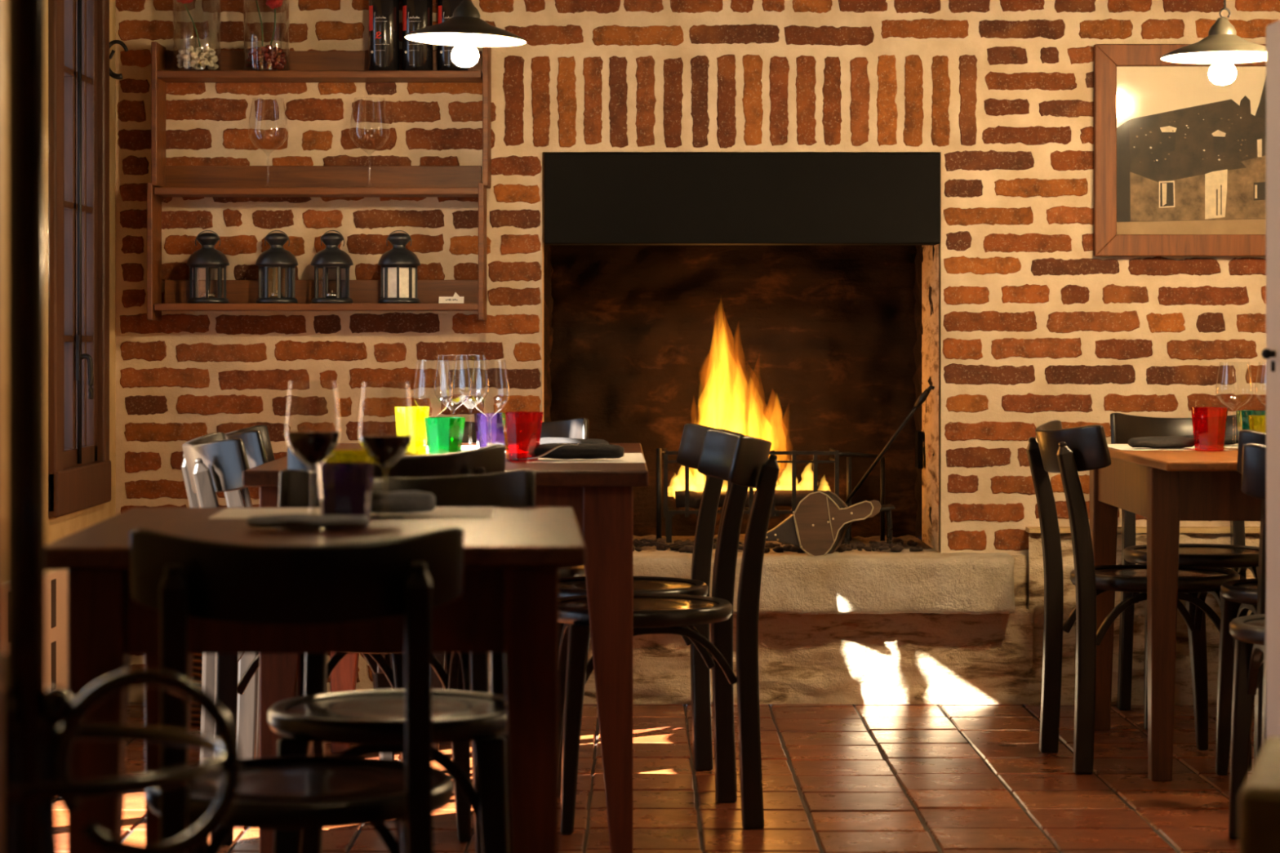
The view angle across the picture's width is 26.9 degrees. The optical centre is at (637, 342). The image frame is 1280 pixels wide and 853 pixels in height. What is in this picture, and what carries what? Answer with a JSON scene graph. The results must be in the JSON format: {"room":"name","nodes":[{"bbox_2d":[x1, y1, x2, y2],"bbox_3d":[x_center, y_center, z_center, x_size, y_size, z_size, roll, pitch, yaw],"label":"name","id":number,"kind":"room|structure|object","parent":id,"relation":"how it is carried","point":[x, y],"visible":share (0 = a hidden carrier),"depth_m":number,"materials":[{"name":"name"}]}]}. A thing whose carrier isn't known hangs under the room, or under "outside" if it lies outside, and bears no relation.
{"room":"restaurant","nodes":[
{"label":"restaurant","id":0,"kind":"room"},
{"bbox_2d":[3,0,115,582],"bbox_3d":[-1.650,-0.265,3.060,0.340,2.670,9.320,0,0,0],"label":"window frame","id":1,"kind":"structure","parent":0,"point":[60,527],"depth_m":6.72,"materials":[{"name":"paint"}]},
{"bbox_2d":[3,568,68,690],"bbox_3d":[-1.442,0.785,6.494,0.076,0.470,0.731,0,0,0],"label":"radiator","id":2,"kind":"object","parent":1,"relation":"attached to","point":[56,580],"visible":0.23,"depth_m":6.47,"materials":[{"name":"metal"}]},
{"bbox_2d":[48,0,111,517],"bbox_3d":[-1.494,-0.345,7.072,0.112,1.570,0.685,0,0,0],"label":"window","id":3,"kind":"structure","parent":1,"relation":"in","point":[79,464],"depth_m":7.08,"materials":[{"name":"brown wood"}]},
{"bbox_2d":[109,40,128,79],"bbox_3d":[-1.445,-0.786,7.420,0.072,0.115,0.024,0,0,0],"label":"wall hook","id":4,"kind":"object","parent":1,"relation":"attached to","point":[112,74],"visible":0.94,"depth_m":7.42,"materials":[{"name":"metal"}]},
{"bbox_2d":[539,437,608,444],"bbox_3d":[-0.165,0.231,6.017,0.200,0.035,0.077,0,0,8],"label":"napkin","id":5,"kind":"object","parent":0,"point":[543,440],"visible":0.27,"depth_m":5.99,"materials":[{"name":"fabric"}]},
{"bbox_2d":[55,702,1254,852],"bbox_3d":[0.726,1.044,3.050,5.011,0.052,9.300,0,0,0],"label":"floor","id":6,"kind":"structure","parent":0,"point":[915,778],"depth_m":6.11,"materials":[{"name":"tile"}]},
{"bbox_2d":[0,0,3,852],"bbox_3d":[-0.558,-0.030,2.100,0.100,2.100,0.100,0,0,0],"label":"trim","id":7,"kind":"structure","parent":6,"relation":"on","point":[1,1],"depth_m":2.14,"materials":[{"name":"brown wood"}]},
{"bbox_2d":[3,0,241,852],"bbox_3d":[-0.613,0.092,2.572,0.472,1.844,0.472,0,0,36],"label":"coat stand","id":8,"kind":"object","parent":6,"relation":"on","point":[41,726],"visible":0.94,"depth_m":2.58,"materials":[{"name":"brown wood"}]},
{"bbox_2d":[190,653,202,724],"bbox_3d":[-1.076,0.861,7.250,0.396,0.311,0.396,0,0,0],"label":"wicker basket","id":9,"kind":"object","parent":6,"relation":"on","point":[195,719],"visible":0.03,"depth_m":7.11,"materials":[{"name":"brown wicker"}]},
{"bbox_2d":[223,424,275,759],"bbox_3d":[-0.714,0.607,6.136,0.491,0.827,0.416,0,0,-6],"label":"bistro chair","id":10,"kind":"object","parent":6,"relation":"on","point":[256,439],"visible":0.11,"depth_m":5.94,"materials":[{"name":"black wood"}]},
{"bbox_2d":[181,431,405,844],"bbox_3d":[-0.711,0.607,5.650,0.491,0.827,0.416,0,0,-14],"label":"bistro chair","id":11,"kind":"object","parent":6,"relation":"on","point":[212,464],"visible":0.27,"depth_m":5.46,"materials":[{"name":"black wood"}]},
{"bbox_2d":[129,525,463,852],"bbox_3d":[-0.442,0.626,3.508,0.416,0.790,0.491,0,0,-6],"label":"bistro chair","id":12,"kind":"object","parent":6,"relation":"on","point":[181,578],"visible":0.92,"depth_m":3.31,"materials":[{"name":"black wood"}]},
{"bbox_2d":[45,506,586,852],"bbox_3d":[-0.440,0.642,3.895,0.710,0.755,0.850,0,0,-3],"label":"dining table","id":13,"kind":"object","parent":6,"relation":"on","point":[508,603],"visible":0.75,"depth_m":3.52,"materials":[{"name":"red wood"}]},
{"bbox_2d":[208,507,320,519],"bbox_3d":[-0.545,0.264,4.150,0.210,0.002,0.240,0,0,-2],"label":"placemat","id":14,"kind":"object","parent":13,"relation":"on","point":[226,513],"visible":0.59,"depth_m":4.17,"materials":[{"name":"beige fabric"}]},
{"bbox_2d":[246,514,368,528],"bbox_3d":[-0.468,0.253,3.799,0.170,0.018,0.101,0,0,-8],"label":"plate","id":15,"kind":"object","parent":13,"relation":"on","point":[282,521],"visible":1,"depth_m":3.76,"materials":[{"name":"ceramic"}]},
{"bbox_2d":[284,381,340,471],"bbox_3d":[-0.487,0.161,4.020,0.082,0.206,0.082,0,0,0],"label":"wine glass","id":16,"kind":"object","parent":13,"relation":"on","point":[312,447],"visible":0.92,"depth_m":3.99,"materials":[{"name":"clear glass"}]},
{"bbox_2d":[316,462,373,522],"bbox_3d":[-0.428,0.221,3.930,0.084,0.088,0.081,0,0,0],"label":"tumbler","id":17,"kind":"object","parent":13,"relation":"on","point":[345,488],"visible":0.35,"depth_m":3.90,"materials":[{"name":"purple glass"}]},
{"bbox_2d":[358,382,413,518],"bbox_3d":[-0.381,0.162,4.050,0.082,0.204,0.082,0,0,0],"label":"wine glass","id":18,"kind":"object","parent":13,"relation":"on","point":[384,450],"visible":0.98,"depth_m":4.03,"materials":[{"name":"clear glass"}]},
{"bbox_2d":[358,382,413,467],"bbox_3d":[-0.381,0.125,4.050,0.082,0.130,0.082,0,0,0],"label":"bowl","id":19,"kind":"object","parent":18,"relation":"on","point":[385,450],"depth_m":4.03,"materials":[{"name":"clear glass"}]},
{"bbox_2d":[378,506,493,517],"bbox_3d":[-0.310,0.263,4.160,0.170,0.002,0.240,0,0,-3],"label":"placemat","id":20,"kind":"object","parent":13,"relation":"on","point":[438,512],"visible":0.79,"depth_m":4.12,"materials":[{"name":"beige fabric"}]},
{"bbox_2d":[370,490,435,513],"bbox_3d":[-0.370,0.244,4.099,0.120,0.035,0.054,0,0,-6],"label":"napkin","id":21,"kind":"object","parent":20,"relation":"on","point":[401,501],"visible":0.84,"depth_m":4.08,"materials":[{"name":"fabric"}]},
{"bbox_2d":[287,444,506,852],"bbox_3d":[-0.483,0.607,5.243,0.416,0.827,0.491,0,0,-10],"label":"bistro chair","id":22,"kind":"object","parent":6,"relation":"on","point":[464,671],"visible":0.16,"depth_m":5.08,"materials":[{"name":"black wood"}]},
{"bbox_2d":[267,469,535,852],"bbox_3d":[-0.372,0.614,4.212,0.416,0.815,0.491,0,0,-1],"label":"bistro chair","id":23,"kind":"object","parent":6,"relation":"on","point":[373,720],"visible":0.62,"depth_m":4.13,"materials":[{"name":"black wood"}]},
{"bbox_2d":[242,443,648,852],"bbox_3d":[-0.385,0.636,6.000,0.800,0.768,1.450,0,0,0],"label":"dining table","id":24,"kind":"object","parent":6,"relation":"on","point":[600,495],"visible":0.43,"depth_m":5.31,"materials":[{"name":"red wood"}]},
{"bbox_2d":[395,406,428,454],"bbox_3d":[-0.507,0.198,6.020,0.078,0.108,0.075,0,0,0],"label":"tumbler","id":25,"kind":"object","parent":24,"relation":"on","point":[395,406],"visible":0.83,"depth_m":6.03,"materials":[{"name":"yellow glass"}]},
{"bbox_2d":[413,360,452,454],"bbox_3d":[-0.455,0.145,5.950,0.088,0.212,0.088,0,0,0],"label":"wine glass","id":26,"kind":"object","parent":24,"relation":"on","point":[448,360],"visible":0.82,"depth_m":5.95,"materials":[{"name":"clear glass"}]},
{"bbox_2d":[413,360,452,414],"bbox_3d":[-0.455,0.103,5.950,0.088,0.126,0.088,0,0,0],"label":"bowl","id":27,"kind":"object","parent":26,"relation":"on","point":[448,360],"depth_m":5.95,"materials":[{"name":"clear glass"}]},
{"bbox_2d":[404,445,476,453],"bbox_3d":[-0.400,0.250,6.300,0.340,0.002,0.400,0,0,-1],"label":"placemat","id":28,"kind":"object","parent":24,"relation":"on","point":[412,449],"visible":0.14,"depth_m":6.27,"materials":[{"name":"white paper"}]},
{"bbox_2d":[433,355,471,451],"bbox_3d":[-0.426,0.140,6.180,0.088,0.222,0.088,0,0,0],"label":"wine glass","id":29,"kind":"object","parent":28,"relation":"on","point":[437,355],"visible":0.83,"depth_m":6.18,"materials":[{"name":"clear glass"}]},
{"bbox_2d":[433,355,471,406],"bbox_3d":[-0.426,0.093,6.180,0.088,0.126,0.088,0,0,0],"label":"bowl","id":30,"kind":"object","parent":29,"relation":"on","point":[437,355],"depth_m":6.18,"materials":[{"name":"clear glass"}]},
{"bbox_2d":[451,355,488,448],"bbox_3d":[-0.394,0.140,6.320,0.088,0.222,0.088,0,0,0],"label":"wine glass","id":31,"kind":"object","parent":28,"relation":"on","point":[485,356],"visible":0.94,"depth_m":6.32,"materials":[{"name":"clear glass"}]},
{"bbox_2d":[451,355,488,405],"bbox_3d":[-0.394,0.093,6.320,0.088,0.126,0.088,0,0,0],"label":"bowl","id":32,"kind":"object","parent":31,"relation":"on","point":[485,356],"depth_m":6.32,"materials":[{"name":"clear glass"}]},
{"bbox_2d":[474,413,505,448],"bbox_3d":[-0.338,0.208,6.220,0.084,0.088,0.081,0,0,0],"label":"tumbler","id":33,"kind":"object","parent":28,"relation":"on","point":[489,429],"visible":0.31,"depth_m":6.19,"materials":[{"name":"purple glass"}]},
{"bbox_2d":[424,417,465,454],"bbox_3d":[-0.422,0.208,5.860,0.090,0.088,0.087,0,0,0],"label":"tumbler","id":34,"kind":"object","parent":24,"relation":"on","point":[444,434],"visible":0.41,"depth_m":5.83,"materials":[{"name":"green glass"}]},
{"bbox_2d":[470,360,509,455],"bbox_3d":[-0.330,0.145,5.980,0.088,0.212,0.088,0,0,0],"label":"wine glass","id":35,"kind":"object","parent":24,"relation":"on","point":[504,360],"visible":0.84,"depth_m":5.98,"materials":[{"name":"clear glass"}]},
{"bbox_2d":[470,360,509,417],"bbox_3d":[-0.330,0.103,5.980,0.088,0.126,0.088,0,0,0],"label":"bowl","id":36,"kind":"object","parent":35,"relation":"on","point":[504,360],"depth_m":5.98,"materials":[{"name":"clear glass"}]},
{"bbox_2d":[501,411,542,461],"bbox_3d":[-0.245,0.200,5.700,0.089,0.104,0.086,0,0,0],"label":"tumbler","id":37,"kind":"object","parent":24,"relation":"on","point":[522,429],"visible":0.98,"depth_m":5.67,"materials":[{"name":"red glass"}]},
{"bbox_2d":[526,453,645,462],"bbox_3d":[-0.112,0.251,5.840,0.250,0.002,0.480,0,0,-1],"label":"placemat","id":38,"kind":"object","parent":24,"relation":"on","point":[628,457],"visible":0.52,"depth_m":5.69,"materials":[{"name":"beige paper"}]},
{"bbox_2d":[511,443,577,459],"bbox_3d":[-0.195,0.230,5.657,0.143,0.036,0.017,0,0,9],"label":"fork","id":39,"kind":"object","parent":38,"relation":"on","point":[563,444],"visible":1,"depth_m":5.65,"materials":[{"name":"metal"}]},
{"bbox_2d":[533,443,624,459],"bbox_3d":[-0.130,0.231,5.698,0.200,0.035,0.077,0,0,6],"label":"napkin","id":40,"kind":"object","parent":38,"relation":"on","point":[584,451],"visible":0.96,"depth_m":5.67,"materials":[{"name":"black fabric"}]},
{"bbox_2d":[426,417,588,749],"bbox_3d":[-0.335,0.607,6.782,0.416,0.827,0.491,0,0,0],"label":"bistro chair","id":41,"kind":"object","parent":6,"relation":"on","point":[576,428],"visible":0.06,"depth_m":6.94,"materials":[{"name":"black wood"}]},
{"bbox_2d":[559,423,743,796],"bbox_3d":[0.002,0.607,6.211,0.491,0.827,0.416,0,0,-8],"label":"bistro chair","id":42,"kind":"object","parent":6,"relation":"on","point":[691,442],"visible":0.3,"depth_m":6.37,"materials":[{"name":"black wood"}]},
{"bbox_2d":[559,429,779,834],"bbox_3d":[0.042,0.607,5.760,0.491,0.827,0.416,0,0,-8],"label":"bistro chair","id":43,"kind":"object","parent":6,"relation":"on","point":[744,461],"visible":0.85,"depth_m":5.62,"materials":[{"name":"black wood"}]},
{"bbox_2d":[1026,420,1251,774],"bbox_3d":[1.217,0.607,6.522,0.491,0.827,0.416,0,0,-6],"label":"bistro chair","id":44,"kind":"object","parent":6,"relation":"on","point":[1069,451],"visible":0.75,"depth_m":6.41,"materials":[{"name":"black wood"}]},
{"bbox_2d":[1089,447,1262,781],"bbox_3d":[1.590,0.644,6.560,0.800,0.752,1.060,0,0,0],"label":"dining table","id":45,"kind":"object","parent":6,"relation":"on","point":[1166,487],"visible":0.8,"depth_m":6.24,"materials":[{"name":"brown wood"}]},
{"bbox_2d":[1107,444,1231,450],"bbox_3d":[1.335,0.266,6.830,0.270,0.002,0.380,0,0,0],"label":"placemat","id":46,"kind":"object","parent":45,"relation":"on","point":[1120,446],"visible":0.47,"depth_m":6.72,"materials":[{"name":"beige paper"}]},
{"bbox_2d":[1127,435,1194,448],"bbox_3d":[1.310,0.249,6.697,0.160,0.030,0.091,0,0,-3],"label":"napkin","id":47,"kind":"object","parent":46,"relation":"on","point":[1171,442],"visible":1,"depth_m":6.67,"materials":[{"name":"black fabric"}]},
{"bbox_2d":[1191,406,1228,451],"bbox_3d":[1.413,0.214,6.620,0.092,0.108,0.089,0,0,0],"label":"tumbler","id":48,"kind":"object","parent":45,"relation":"on","point":[1209,423],"visible":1,"depth_m":6.59,"materials":[{"name":"red glass"}]},
{"bbox_2d":[1224,443,1238,448],"bbox_3d":[1.620,0.266,6.900,0.260,0.002,0.300,0,0,0],"label":"placemat","id":49,"kind":"object","parent":45,"relation":"on","point":[1230,446],"visible":0.15,"depth_m":6.89,"materials":[{"name":"beige paper"}]},
{"bbox_2d":[1183,435,1238,444],"bbox_3d":[1.490,0.250,6.940,0.150,0.029,0.085,0,0,-4],"label":"napkin","id":50,"kind":"object","parent":49,"relation":"on","point":[1229,439],"visible":0.32,"depth_m":6.91,"materials":[{"name":"black fabric"}]},
{"bbox_2d":[1235,410,1266,432],"bbox_3d":[1.561,0.220,6.800,0.086,0.094,0.083,0,0,0],"label":"tumbler","id":51,"kind":"object","parent":49,"relation":"on","point":[1258,423],"visible":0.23,"depth_m":6.77,"materials":[{"name":"teal glass"}]},
{"bbox_2d":[1215,362,1253,449],"bbox_3d":[1.483,0.158,6.660,0.092,0.218,0.092,0,0,0],"label":"wine glass","id":52,"kind":"object","parent":45,"relation":"on","point":[1220,362],"visible":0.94,"depth_m":6.66,"materials":[{"name":"clear glass"}]},
{"bbox_2d":[1215,362,1253,408],"bbox_3d":[1.483,0.109,6.660,0.092,0.120,0.092,0,0,0],"label":"bowl","id":53,"kind":"object","parent":52,"relation":"on","point":[1220,362],"depth_m":6.66,"materials":[{"name":"clear glass"}]},
{"bbox_2d":[1110,412,1259,730],"bbox_3d":[1.515,0.607,7.267,0.416,0.827,0.491,0,0,0],"label":"bistro chair","id":54,"kind":"object","parent":6,"relation":"on","point":[1237,556],"visible":0.41,"depth_m":7.42,"materials":[{"name":"black wood"}]},
{"bbox_2d":[1215,429,1266,775],"bbox_3d":[1.545,0.607,6.108,0.416,0.827,0.491,0,0,0],"label":"bistro chair","id":55,"kind":"object","parent":6,"relation":"on","point":[1239,597],"visible":0.48,"depth_m":6.23,"materials":[{"name":"black wood"}]},
{"bbox_2d":[1228,443,1266,839],"bbox_3d":[1.382,0.607,5.288,0.416,0.827,0.491,0,0,4],"label":"bistro chair","id":56,"kind":"object","parent":6,"relation":"on","point":[1249,632],"visible":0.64,"depth_m":5.47,"materials":[{"name":"black wood"}]},
{"bbox_2d":[1238,735,1279,852],"bbox_3d":[1.152,0.755,3.019,0.900,0.530,0.420,0,0,17],"label":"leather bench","id":57,"kind":"object","parent":6,"relation":"on","point":[1259,797],"visible":1,"depth_m":2.95,"materials":[{"name":"beige leather"}]},
{"bbox_2d":[1262,19,1279,737],"bbox_3d":[1.372,0.237,4.420,0.622,1.566,0.400,0,0,0],"label":"door","id":58,"kind":"structure","parent":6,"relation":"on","point":[1271,353],"depth_m":4.56,"materials":[{"name":"paint"}]},
{"bbox_2d":[115,0,1279,702],"bbox_3d":[0.800,-0.290,7.998,4.600,2.620,0.804,0,0,0],"label":"wall","id":59,"kind":"structure","parent":0,"point":[1036,328],"depth_m":7.60,"materials":[{"name":"brick"}]},
{"bbox_2d":[146,41,490,320],"bbox_3d":[-0.890,-0.449,7.520,0.949,0.774,0.148,0,0,0],"label":"wall shelf","id":60,"kind":"object","parent":59,"relation":"attached to","point":[166,181],"visible":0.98,"depth_m":7.55,"materials":[{"name":"brown wood"}]},
{"bbox_2d":[172,0,221,71],"bbox_3d":[-1.236,-0.862,7.516,0.134,0.209,0.134,0,0,0],"label":"glass vase","id":61,"kind":"object","parent":60,"relation":"on","point":[175,1],"visible":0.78,"depth_m":7.52,"materials":[{"name":"clear glass"}]},
{"bbox_2d":[176,0,200,47],"bbox_3d":[-1.264,-0.905,7.509,0.050,0.159,0.066,0,0,43],"label":"flower","id":62,"kind":"object","parent":61,"relation":"in","point":[184,2],"visible":1,"depth_m":7.51,"materials":[{"name":"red plant"}]},
{"bbox_2d":[176,45,218,70],"bbox_3d":[-1.234,-0.797,7.518,0.120,0.062,0.119,0,0,0],"label":"pebbles","id":63,"kind":"object","parent":61,"relation":"in","point":[197,58],"visible":1,"depth_m":7.48,"materials":[{"name":"beige stone"}]},
{"bbox_2d":[186,230,229,303],"bbox_3d":[-1.204,-0.212,7.514,0.120,0.205,0.120,0,0,-6],"label":"lantern","id":64,"kind":"object","parent":60,"relation":"on","point":[207,257],"visible":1,"depth_m":7.48,"materials":[{"name":"black metal"}]},
{"bbox_2d":[200,290,214,297],"bbox_3d":[-1.204,-0.136,7.514,0.038,0.021,0.038,0,0,0],"label":"candle","id":65,"kind":"object","parent":64,"relation":"on","point":[202,295],"depth_m":7.50,"materials":[{"name":"wax"}]},
{"bbox_2d":[243,0,289,71],"bbox_3d":[-1.041,-0.862,7.516,0.130,0.209,0.130,0,0,0],"label":"glass vase","id":66,"kind":"object","parent":60,"relation":"on","point":[244,1],"visible":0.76,"depth_m":7.53,"materials":[{"name":"clear glass"}]},
{"bbox_2d":[255,0,263,46],"bbox_3d":[-1.072,-0.911,7.524,0.053,0.170,0.053,0,0,0],"label":"flower","id":67,"kind":"object","parent":66,"relation":"in","point":[255,0],"visible":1,"depth_m":7.52,"materials":[{"name":"green plant"}]},
{"bbox_2d":[244,44,286,70],"bbox_3d":[-1.043,-0.799,7.518,0.118,0.065,0.114,0,0,0],"label":"beads","id":68,"kind":"object","parent":66,"relation":"in","point":[267,57],"visible":1,"depth_m":7.48},
{"bbox_2d":[266,0,283,45],"bbox_3d":[-1.016,-0.898,7.503,0.048,0.146,0.054,0,0,0],"label":"flower","id":69,"kind":"object","parent":66,"relation":"in","point":[273,4],"visible":1,"depth_m":7.49,"materials":[{"name":"red plant"}]},
{"bbox_2d":[247,97,288,187],"bbox_3d":[-1.036,-0.558,7.515,0.114,0.252,0.114,0,0,0],"label":"wine glass","id":70,"kind":"object","parent":60,"relation":"on","point":[276,97],"visible":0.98,"depth_m":7.51,"materials":[{"name":"clear glass"}]},
{"bbox_2d":[247,97,288,151],"bbox_3d":[-1.036,-0.607,7.515,0.114,0.154,0.114,0,0,0],"label":"bowl","id":71,"kind":"object","parent":70,"relation":"on","point":[276,97],"depth_m":7.51,"materials":[{"name":"clear glass"}]},
{"bbox_2d":[255,230,297,303],"bbox_3d":[-1.012,-0.212,7.514,0.120,0.205,0.120,0,0,-16],"label":"lantern","id":72,"kind":"object","parent":60,"relation":"on","point":[276,257],"visible":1,"depth_m":7.49,"materials":[{"name":"black metal"}]},
{"bbox_2d":[270,290,283,297],"bbox_3d":[-1.012,-0.136,7.514,0.038,0.021,0.038,0,0,0],"label":"candle","id":73,"kind":"object","parent":72,"relation":"on","point":[273,295],"depth_m":7.50,"materials":[{"name":"wax"}]},
{"bbox_2d":[310,230,353,303],"bbox_3d":[-0.857,-0.212,7.514,0.120,0.205,0.120,0,0,-26],"label":"lantern","id":74,"kind":"object","parent":60,"relation":"on","point":[331,257],"visible":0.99,"depth_m":7.48,"materials":[{"name":"black metal"}]},
{"bbox_2d":[326,292,336,297],"bbox_3d":[-0.857,-0.136,7.514,0.038,0.021,0.038,0,0,0],"label":"candle","id":75,"kind":"object","parent":74,"relation":"on","point":[331,295],"depth_m":7.50,"materials":[{"name":"wax"}]},
{"bbox_2d":[349,97,390,187],"bbox_3d":[-0.751,-0.558,7.515,0.114,0.252,0.114,0,0,0],"label":"wine glass","id":76,"kind":"object","parent":60,"relation":"on","point":[378,97],"visible":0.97,"depth_m":7.51,"materials":[{"name":"clear glass"}]},
{"bbox_2d":[349,97,390,151],"bbox_3d":[-0.751,-0.607,7.515,0.114,0.154,0.114,0,0,0],"label":"bowl","id":77,"kind":"object","parent":76,"relation":"on","point":[378,97],"depth_m":7.51,"materials":[{"name":"clear glass"}]},
{"bbox_2d":[368,0,399,71],"bbox_3d":[-0.711,-0.901,7.514,0.086,0.290,0.089,0,0,0],"label":"bottle","id":78,"kind":"object","parent":60,"relation":"on","point":[384,15],"visible":0.94,"depth_m":7.48,"materials":[{"name":"black glass"}]},
{"bbox_2d":[377,230,420,303],"bbox_3d":[-0.668,-0.212,7.514,0.120,0.205,0.120,0,0,-1],"label":"lantern","id":79,"kind":"object","parent":60,"relation":"on","point":[399,264],"visible":1,"depth_m":7.48,"materials":[{"name":"black metal"}]},
{"bbox_2d":[402,0,432,71],"bbox_3d":[-0.617,-0.901,7.514,0.086,0.290,0.089,0,0,0],"label":"bottle","id":80,"kind":"object","parent":60,"relation":"on","point":[417,15],"visible":0.7,"depth_m":7.48,"materials":[{"name":"black glass"}]},
{"bbox_2d":[438,292,463,303],"bbox_3d":[-0.520,-0.125,7.481,0.070,0.033,0.013,0,0,0],"label":"place card","id":81,"kind":"object","parent":60,"relation":"on","point":[455,299],"visible":1,"depth_m":7.48,"materials":[{"name":"white paper"}]},
{"bbox_2d":[437,0,467,71],"bbox_3d":[-0.518,-0.901,7.514,0.086,0.290,0.089,0,0,0],"label":"bottle","id":82,"kind":"object","parent":60,"relation":"on","point":[446,8],"visible":0.44,"depth_m":7.48,"materials":[{"name":"black glass"}]},
{"bbox_2d":[543,153,940,245],"bbox_3d":[0.296,-0.407,7.644,1.123,0.256,0.112,0,0,0],"label":"hood","id":83,"kind":"object","parent":59,"relation":"attached to","point":[590,199],"visible":1,"depth_m":7.59,"materials":[{"name":"black metal"}]},
{"bbox_2d":[656,448,884,542],"bbox_3d":[0.395,0.452,8.026,0.681,0.280,0.268,0,0,0],"label":"fireplace grate","id":84,"kind":"object","parent":59,"relation":"on","point":[668,512],"visible":0.61,"depth_m":7.92,"materials":[{"name":"metal"}]},
{"bbox_2d":[681,484,813,491],"bbox_3d":[0.336,0.462,8.069,0.408,0.065,0.060,0,0,-3],"label":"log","id":85,"kind":"object","parent":84,"relation":"in","point":[788,487],"visible":0.14,"depth_m":8.06,"materials":[{"name":"brown wood"}]},
{"bbox_2d":[703,468,786,488],"bbox_3d":[0.323,0.408,8.025,0.250,0.061,0.050,0,0,-11],"label":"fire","id":86,"kind":"object","parent":85,"relation":"on","point":[782,477],"visible":0.12,"depth_m":8.03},
{"bbox_2d":[675,489,825,508],"bbox_3d":[0.340,0.466,7.971,0.458,0.056,0.052,0,0,0],"label":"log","id":87,"kind":"object","parent":84,"relation":"in","point":[782,497],"visible":0.45,"depth_m":7.95,"materials":[{"name":"brown wood"}]},
{"bbox_2d":[633,537,923,552],"bbox_3d":[0.373,0.581,7.765,0.892,0.039,0.388,0,0,0],"label":"cinders","id":88,"kind":"object","parent":59,"relation":"on","point":[687,545],"visible":0.58,"depth_m":7.66,"materials":[{"name":"black stone"}]},
{"bbox_2d":[844,503,894,544],"bbox_3d":[0.670,0.535,7.800,0.149,0.124,0.100,0,0,0],"label":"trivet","id":89,"kind":"object","parent":59,"relation":"on","point":[887,508],"visible":0.61,"depth_m":7.76,"materials":[{"name":"black metal"}]},
{"bbox_2d":[879,503,894,511],"bbox_3d":[0.670,0.492,7.800,0.149,0.040,0.100,0,0,0],"label":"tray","id":90,"kind":"object","parent":89,"relation":"on","point":[887,508],"depth_m":7.75,"materials":[{"name":"metal"}]},
{"bbox_2d":[844,385,934,506],"bbox_3d":[0.704,0.349,7.814,0.388,0.454,0.029,0,0,40],"label":"poker","id":91,"kind":"object","parent":59,"relation":"on","point":[922,398],"visible":0.8,"depth_m":7.78,"materials":[{"name":"metal"}]},
{"bbox_2d":[915,431,923,468],"bbox_3d":[0.838,0.319,7.980,0.016,0.110,0.080,0,0,0],"label":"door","id":92,"kind":"structure","parent":59,"relation":"in","point":[918,434],"depth_m":7.94,"materials":[{"name":"black metal"}]},
{"bbox_2d":[1093,44,1266,256],"bbox_3d":[1.683,-0.543,7.580,0.784,0.598,0.029,0,0,0],"label":"framed picture","id":93,"kind":"object","parent":59,"relation":"attached to","point":[1180,155],"visible":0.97,"depth_m":7.59,"materials":[{"name":"brown wood"}]},
{"bbox_2d":[1115,66,1266,235],"bbox_3d":[1.684,-0.544,7.585,0.682,0.516,0.005,0,0,0],"label":"print","id":94,"kind":"object","parent":93,"relation":"attached to","point":[1191,148],"depth_m":7.59},
{"bbox_2d":[488,608,1033,704],"bbox_3d":[0.330,0.882,7.536,1.560,0.275,0.063,0,0,0],"label":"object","id":95,"kind":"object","parent":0,"point":[855,658],"depth_m":7.53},
{"bbox_2d":[583,548,1014,614],"bbox_3d":[0.325,0.675,7.582,1.449,0.160,0.316,0,0,0],"label":"hearth slab","id":96,"kind":"object","parent":95,"relation":"on","point":[929,580],"visible":0.48,"depth_m":7.43,"materials":[{"name":"stone"}]},
{"bbox_2d":[765,490,881,556],"bbox_3d":[0.494,0.508,7.527,0.387,0.187,0.086,0,0,0],"label":"bellows","id":97,"kind":"object","parent":96,"relation":"on","point":[819,524],"visible":0.95,"depth_m":7.49,"materials":[{"name":"leather"}]},
{"bbox_2d":[1009,526,1260,705],"bbox_3d":[1.775,0.771,7.552,1.450,0.498,0.096,0,0,0],"label":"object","id":98,"kind":"structure","parent":95,"relation":"attached to","point":[1188,535],"depth_m":7.54,"materials":[{"name":"stone"}]},
{"bbox_3d":[0.660,-1.650,3.400,5.080,0.100,10.000,0,0,0],"label":"ceiling","id":99,"kind":"structure","parent":0,"visible":0},
{"bbox_2d":[404,0,526,67],"bbox_3d":[-0.401,-1.121,6.250,0.284,0.959,0.284,0,0,0],"label":"pendant lamp","id":100,"kind":"object","parent":99,"relation":"hanging from","point":[465,31],"visible":1,"depth_m":6.23,"materials":[{"name":"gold metal"}]},
{"bbox_2d":[458,32,472,41],"bbox_3d":[-0.400,-0.726,6.250,0.034,0.050,0.032,0,0,0],"label":"socket","id":101,"kind":"object","parent":100,"relation":"attached to","point":[462,37],"depth_m":6.24,"materials":[{"name":"white ceramic"}]},
{"bbox_2d":[1160,0,1266,84],"bbox_3d":[1.364,-1.100,6.250,0.284,1.000,0.284,0,0,0],"label":"pendant lamp","id":102,"kind":"object","parent":99,"relation":"hanging from","point":[1222,47],"visible":0.96,"depth_m":6.23,"materials":[{"name":"gold metal"}]},
{"bbox_2d":[1215,51,1229,58],"bbox_3d":[1.364,-0.685,6.250,0.032,0.049,0.032,0,0,0],"label":"socket","id":103,"kind":"object","parent":102,"relation":"attached to","point":[1219,55],"depth_m":6.24,"materials":[{"name":"white ceramic"}]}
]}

